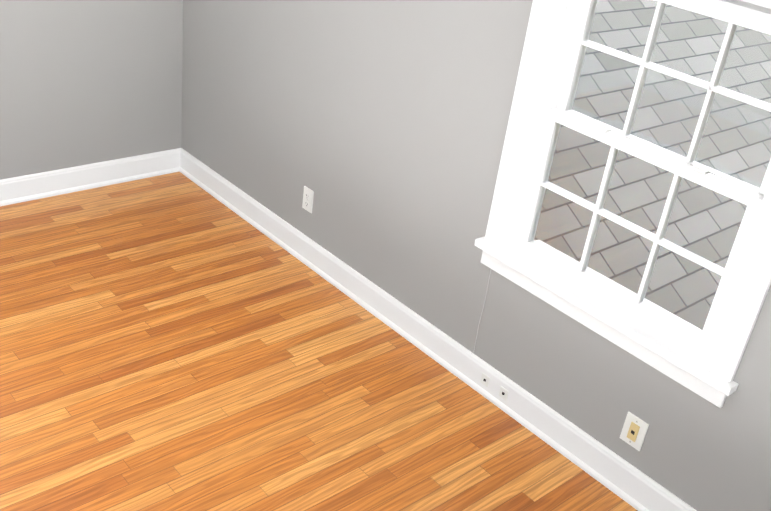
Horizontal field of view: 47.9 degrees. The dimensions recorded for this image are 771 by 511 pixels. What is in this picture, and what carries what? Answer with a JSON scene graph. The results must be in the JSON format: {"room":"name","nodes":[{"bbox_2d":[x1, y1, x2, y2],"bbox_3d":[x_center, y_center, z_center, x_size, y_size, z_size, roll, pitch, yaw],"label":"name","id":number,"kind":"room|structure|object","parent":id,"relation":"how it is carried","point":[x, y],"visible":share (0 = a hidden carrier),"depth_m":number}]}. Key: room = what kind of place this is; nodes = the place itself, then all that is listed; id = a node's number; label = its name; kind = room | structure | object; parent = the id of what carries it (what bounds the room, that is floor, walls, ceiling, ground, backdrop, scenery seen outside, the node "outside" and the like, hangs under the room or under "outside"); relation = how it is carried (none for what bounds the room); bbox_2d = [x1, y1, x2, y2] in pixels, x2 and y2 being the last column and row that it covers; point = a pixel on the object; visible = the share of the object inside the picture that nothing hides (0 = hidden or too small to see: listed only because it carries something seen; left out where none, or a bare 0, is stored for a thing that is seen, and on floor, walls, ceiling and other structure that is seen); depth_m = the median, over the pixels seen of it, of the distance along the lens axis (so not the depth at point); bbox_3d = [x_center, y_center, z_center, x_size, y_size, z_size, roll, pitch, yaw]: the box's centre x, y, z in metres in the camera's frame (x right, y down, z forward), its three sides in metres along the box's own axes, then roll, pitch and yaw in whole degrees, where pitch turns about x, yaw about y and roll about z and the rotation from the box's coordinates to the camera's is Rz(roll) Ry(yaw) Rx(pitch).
{"room":"empty room","nodes":[
{"label":"empty room","id":0,"kind":"room"},
{"bbox_2d":[0,0,182,179],"bbox_3d":[-2.840,-0.842,3.276,4.560,1.917,0.160,-17,38,-38],"label":"wall","id":1,"kind":"structure","parent":0,"point":[84,82],"depth_m":4.48},
{"bbox_2d":[0,148,180,205],"bbox_3d":[-2.830,-0.045,3.693,4.400,0.135,0.026,-17,38,-38],"label":"baseboard","id":2,"kind":"structure","parent":1,"relation":"attached to","point":[24,188],"depth_m":4.70},
{"bbox_2d":[0,172,637,510],"bbox_3d":[-1.222,1.144,2.209,4.720,0.120,5.320,-17,38,-38],"label":"floor","id":3,"kind":"structure","parent":0,"point":[177,341],"depth_m":3.40},
{"bbox_2d":[181,0,770,510],"bbox_3d":[0.639,-0.495,3.020,0.160,2.420,5.320,-17,38,-38],"label":"wall","id":4,"kind":"structure","parent":0,"point":[377,128],"depth_m":3.51},
{"bbox_2d":[302,186,313,212],"bbox_3d":[-0.376,-0.270,4.189,0.010,0.116,0.072,-17,38,-38],"label":"electrical outlet","id":5,"kind":"object","parent":4,"relation":"attached to","point":[308,195],"visible":1,"depth_m":4.18},
{"bbox_2d":[179,148,696,510],"bbox_3d":[0.428,0.520,3.507,0.026,0.135,5.000,-17,38,-38],"label":"baseboard","id":6,"kind":"structure","parent":4,"relation":"attached to","point":[624,480],"depth_m":3.64},
{"bbox_2d":[480,373,489,386],"bbox_3d":[0.404,0.506,3.524,0.005,0.046,0.040,-17,38,-38],"label":"outlet","id":7,"kind":"object","parent":6,"relation":"attached to","point":[485,379],"depth_m":3.52},
{"bbox_2d":[499,386,508,399],"bbox_3d":[0.471,0.550,3.460,0.005,0.046,0.040,-17,38,-38],"label":"outlet","id":8,"kind":"object","parent":6,"relation":"attached to","point":[503,392],"depth_m":3.46},
{"bbox_2d":[471,270,490,353],"bbox_3d":[0.382,0.220,3.454,0.015,0.414,0.007,-17,38,-38],"label":"wire","id":9,"kind":"object","parent":4,"relation":"attached to","point":[482,311],"visible":1,"depth_m":3.46},
{"bbox_2d":[474,0,770,407],"bbox_3d":[0.857,-0.330,2.805,0.239,1.297,1.090,-17,38,-38],"label":"window","id":10,"kind":"structure","parent":4,"relation":"in","point":[704,362],"depth_m":2.89},
{"bbox_2d":[620,412,648,450],"bbox_3d":[0.867,0.615,3.028,0.011,0.118,0.085,-17,38,-38],"label":"electrical outlet","id":11,"kind":"object","parent":4,"relation":"attached to","point":[634,431],"visible":1,"depth_m":3.02},
{"label":"outside","id":12,"kind":"structure","parent":0,"visible":0},
{"bbox_3d":[9.793,-2.505,15.258,150.000,0.300,180.000,-17,38,-38],"label":"ground","id":13,"kind":"structure","parent":12,"visible":0},
{"bbox_2d":[534,0,770,329],"bbox_3d":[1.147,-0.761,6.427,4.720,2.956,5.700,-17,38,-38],"label":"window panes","id":14,"kind":"object","parent":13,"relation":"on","point":[702,66],"depth_m":4.87}
]}

